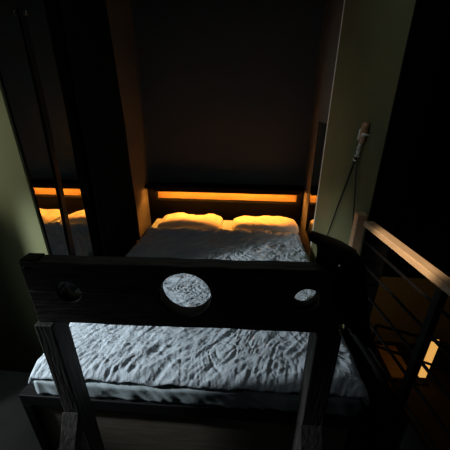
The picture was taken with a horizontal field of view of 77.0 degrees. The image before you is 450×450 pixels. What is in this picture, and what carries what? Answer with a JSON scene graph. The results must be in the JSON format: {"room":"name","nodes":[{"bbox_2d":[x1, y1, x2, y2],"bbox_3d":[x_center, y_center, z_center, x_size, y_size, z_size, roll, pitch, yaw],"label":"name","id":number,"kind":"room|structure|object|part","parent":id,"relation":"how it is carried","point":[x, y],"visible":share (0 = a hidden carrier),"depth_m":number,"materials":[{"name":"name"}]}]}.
{"room":"bedroom","nodes":[
{"label":"bedroom","id":0,"kind":"room"},
{"bbox_2d":[0,370,58,449],"bbox_3d":[-0.763,1.571,1.046,3.020,0.120,5.700,2,24,5],"label":"floor","id":1,"kind":"structure","parent":0,"point":[17,432],"depth_m":1.75,"materials":[{"name":"grey concrete"}]},
{"bbox_2d":[19,253,341,449],"bbox_3d":[-0.145,0.800,0.984,1.052,1.342,0.465,1,24,3],"label":"pillory","id":2,"kind":"object","parent":1,"relation":"on","point":[259,295],"visible":0.9,"depth_m":0.93,"materials":[{"name":"black wood"}]},
{"bbox_2d":[308,231,373,347],"bbox_3d":[0.368,0.197,0.888,0.222,0.362,0.192,2,24,5],"label":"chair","id":3,"kind":"object","parent":2,"relation":"on","point":[348,305],"visible":0.94,"depth_m":0.82,"materials":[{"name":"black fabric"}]},
{"bbox_2d":[19,218,365,449],"bbox_3d":[-0.111,0.616,2.306,1.625,0.612,2.020,2,24,4],"label":"bed","id":4,"kind":"object","parent":1,"relation":"on","point":[129,415],"visible":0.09,"depth_m":1.35,"materials":[{"name":"black stained wood"},{"name":"white fabric"}]},
{"bbox_3d":[-0.970,1.071,1.493,0.045,0.435,0.045,2,24,4],"label":"leg","id":5,"kind":"part","parent":4,"relation":"part of","materials":[{"name":"black wood"}]},
{"bbox_3d":[-0.897,0.436,2.313,0.045,0.065,1.975,2,24,4],"label":"rail","id":6,"kind":"part","parent":4,"relation":"part of","materials":[{"name":"black wood"}]},
{"bbox_2d":[158,212,222,228],"bbox_3d":[-0.351,-0.060,2.939,0.648,0.110,0.402,1,24,3],"label":"pillow","id":7,"kind":"object","parent":4,"relation":"on","point":[180,219],"visible":0.93,"depth_m":2.80,"materials":[{"name":"beige fabric"}]},
{"bbox_3d":[-0.181,0.863,1.339,1.625,0.070,0.045,2,24,4],"label":"rail","id":8,"kind":"part","parent":4,"relation":"part of","materials":[{"name":"black wood"}]},
{"bbox_3d":[-0.181,1.066,1.437,1.525,0.380,0.020,2,24,4],"label":"panel","id":9,"kind":"part","parent":4,"relation":"part of","materials":[{"name":"brown wood"}]},
{"bbox_2d":[28,227,370,406],"bbox_3d":[-0.089,0.396,1.995,1.560,0.138,1.624,2,24,4],"label":"duvet","id":10,"kind":"object","parent":4,"relation":"on","point":[226,359],"visible":0.59,"depth_m":1.42,"materials":[{"name":"grey fabric"}]},
{"bbox_2d":[232,216,298,232],"bbox_3d":[0.406,-0.027,2.879,0.659,0.097,0.403,1,24,3],"label":"pillow","id":11,"kind":"object","parent":4,"relation":"on","point":[275,224],"visible":0.95,"depth_m":2.74,"materials":[{"name":"beige fabric"}]},
{"bbox_3d":[0.607,1.117,1.389,0.045,0.435,0.045,2,24,4],"label":"leg","id":12,"kind":"part","parent":4,"relation":"part of","materials":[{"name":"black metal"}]},
{"bbox_2d":[144,182,304,226],"bbox_3d":[-0.017,0.025,3.209,1.671,0.965,0.173,2,24,5],"label":"headboard","id":13,"kind":"object","parent":1,"relation":"on","point":[227,201],"visible":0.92,"depth_m":3.08,"materials":[{"name":"black wood"}]},
{"bbox_2d":[345,212,449,449],"bbox_3d":[0.714,0.930,0.727,0.074,1.312,1.957,-1,24,-3],"label":"railing","id":14,"kind":"object","parent":1,"relation":"on","point":[388,426],"visible":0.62,"depth_m":1.13,"materials":[{"name":"brown wood"}]},
{"bbox_3d":[0.641,0.135,1.415,0.044,0.412,0.046,2,24,5],"label":"wood post","id":15,"kind":"part","parent":14,"relation":"part of","materials":[{"name":"brown wood"}]},
{"bbox_3d":[0.734,1.232,0.824,0.012,0.660,1.888,-1,24,-3],"label":"kick panel","id":16,"kind":"part","parent":14,"relation":"part of","materials":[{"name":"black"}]},
{"bbox_3d":[0.714,0.375,0.451,0.042,0.026,1.900,-1,24,-3],"label":"handrail","id":17,"kind":"part","parent":14,"relation":"part of","materials":[{"name":"brown wood"}]},
{"bbox_3d":[0.690,0.772,1.147,0.026,1.262,0.026,-1,24,-3],"label":"post","id":18,"kind":"part","parent":14,"relation":"part of","materials":[{"name":"black metal"}]},
{"bbox_2d":[0,80,69,372],"bbox_3d":[-1.579,-0.291,1.528,1.170,2.900,0.120,2,24,5],"label":"wall","id":19,"kind":"structure","parent":0,"point":[21,229],"depth_m":1.60,"materials":[{"name":"green paint"}]},
{"bbox_2d":[55,0,151,292],"bbox_3d":[-0.977,-0.613,2.257,0.120,2.900,1.580,2,24,5],"label":"wall","id":20,"kind":"structure","parent":0,"point":[119,14],"depth_m":2.61,"materials":[{"name":"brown paint"}]},
{"bbox_2d":[0,0,103,291],"bbox_3d":[-0.966,-0.407,1.715,0.008,1.652,0.642,2,24,5],"label":"wall mirror","id":21,"kind":"object","parent":20,"relation":"attached to","point":[45,18],"visible":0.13,"depth_m":1.57,"materials":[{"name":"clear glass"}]},
{"bbox_2d":[18,7,75,254],"bbox_3d":[-0.958,-0.385,1.591,0.035,1.380,0.101,2,24,5],"label":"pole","id":22,"kind":"object","parent":21,"relation":"hanging from","point":[23,13],"visible":0.98,"depth_m":1.53,"materials":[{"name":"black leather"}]},
{"bbox_2d":[60,0,139,256],"bbox_3d":[-0.900,-0.747,2.003,0.066,2.261,1.020,2,24,5],"label":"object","id":23,"kind":"object","parent":20,"relation":"hanging from","point":[86,22],"visible":0.95,"depth_m":2.04,"materials":[{"name":"black fabric"}]},
{"bbox_2d":[131,0,324,186],"bbox_3d":[0.006,-0.916,2.944,1.895,2.900,0.100,2,24,5],"label":"wall","id":24,"kind":"structure","parent":0,"point":[227,86],"depth_m":2.71,"materials":[{"name":"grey paint"}]},
{"bbox_2d":[129,0,149,179],"bbox_3d":[-0.837,-1.378,2.765,0.012,1.910,0.012,2,24,5],"label":"trim","id":25,"kind":"structure","parent":24,"relation":"attached to","point":[129,0],"depth_m":2.76,"materials":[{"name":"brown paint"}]},
{"bbox_2d":[298,0,415,334],"bbox_3d":[0.803,-0.514,2.034,0.120,2.900,1.730,2,24,5],"label":"wall","id":26,"kind":"structure","parent":0,"point":[374,34],"depth_m":1.58,"materials":[{"name":"green paint"}]},
{"bbox_2d":[305,121,326,244],"bbox_3d":[0.783,-0.343,2.450,0.008,1.022,0.327,2,24,5],"label":"wall mirror","id":27,"kind":"object","parent":26,"relation":"attached to","point":[321,133],"visible":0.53,"depth_m":2.44,"materials":[{"name":"clear glass"}]},
{"bbox_2d":[309,0,344,256],"bbox_3d":[0.761,-0.568,2.156,0.019,2.900,0.012,2,24,5],"label":"trim","id":28,"kind":"structure","parent":26,"relation":"attached to","point":[344,0],"depth_m":2.05,"materials":[{"name":"white"}]},
{"bbox_2d":[327,122,370,235],"bbox_3d":[0.671,-0.137,1.619,0.043,0.868,0.502,2,24,5],"label":"crop","id":29,"kind":"object","parent":26,"relation":"hanging from","point":[362,133],"visible":0.97,"depth_m":1.43,"materials":[{"name":"brown leather"}]},
{"bbox_3d":[0.662,-0.088,1.457,0.008,0.487,0.166,2,24,4],"label":"cord","id":30,"kind":"part","parent":29,"relation":"part of","materials":[{"name":"black leather"}]},
{"bbox_3d":[0.661,-0.438,1.348,0.036,0.098,0.045,2,24,5],"label":"handle","id":31,"kind":"part","parent":29,"relation":"part of","materials":[{"name":"brown leather"}]},
{"bbox_2d":[342,0,449,340],"bbox_3d":[0.723,-0.165,1.242,0.120,2.900,0.008,2,24,5],"label":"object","id":32,"kind":"structure","parent":26,"relation":"attached to","point":[430,18],"depth_m":1.13,"materials":[{"name":"black"}]},
{"bbox_2d":[363,341,449,449],"bbox_3d":[2.424,3.616,2.333,3.700,0.100,7.000,2,24,5],"label":"floor","id":33,"kind":"structure","parent":0,"point":[436,398],"depth_m":4.35,"materials":[{"name":"brown wood"}]},
{"bbox_2d":[373,345,406,385],"bbox_3d":[2.734,2.349,4.662,0.320,0.340,0.620,2,24,5],"label":"bench","id":34,"kind":"object","parent":33,"relation":"on","point":[394,371],"visible":0.51,"depth_m":4.55,"materials":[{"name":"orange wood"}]},
{"bbox_2d":[368,324,449,371],"bbox_3d":[1.961,1.934,2.627,0.027,2.741,1.528,-14,27,-29],"label":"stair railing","id":35,"kind":"object","parent":33,"relation":"on","point":[376,325],"visible":0.41,"depth_m":2.71,"materials":[{"name":"black metal"}]},
{"bbox_3d":[1.570,1.983,3.347,0.027,2.070,0.028,2,24,5],"label":"post","id":36,"kind":"part","parent":35,"relation":"part of","materials":[{"name":"black metal"}]},
{"bbox_3d":[1.961,1.235,2.318,0.023,0.692,1.510,-14,27,-29],"label":"rail","id":37,"kind":"part","parent":35,"relation":"part of","materials":[{"name":"black metal"}]},
{"bbox_3d":[1.961,0.992,2.211,0.023,0.682,1.510,-14,27,-29],"label":"rail","id":38,"kind":"part","parent":35,"relation":"part of","materials":[{"name":"black metal"}]},
{"bbox_2d":[415,337,439,385],"bbox_3d":[3.197,2.134,4.454,0.180,0.900,0.180,2,24,5],"label":"floor lamp","id":39,"kind":"object","parent":33,"relation":"on","point":[420,379],"visible":0.71,"depth_m":4.46,"materials":[{"name":"beige paper"}]},
{"bbox_2d":[418,340,439,377],"bbox_3d":[3.197,2.105,4.440,0.100,0.785,0.040,2,24,5],"label":"diffuser","id":40,"kind":"object","parent":39,"relation":"attached to","point":[432,348],"depth_m":4.41,"materials":[{"name":"orange"}]},
{"bbox_2d":[369,276,449,345],"bbox_3d":[2.858,1.512,5.147,3.480,1.480,0.100,2,24,5],"label":"wall","id":41,"kind":"structure","parent":0,"point":[411,299],"depth_m":5.06,"materials":[{"name":"brown paint"}]},
{"bbox_2d":[381,17,449,278],"bbox_3d":[2.824,-0.894,4.035,3.540,3.820,0.100,2,24,5],"label":"wall","id":42,"kind":"structure","parent":0,"point":[422,223],"depth_m":4.14,"materials":[{"name":"black paint"}]}
]}

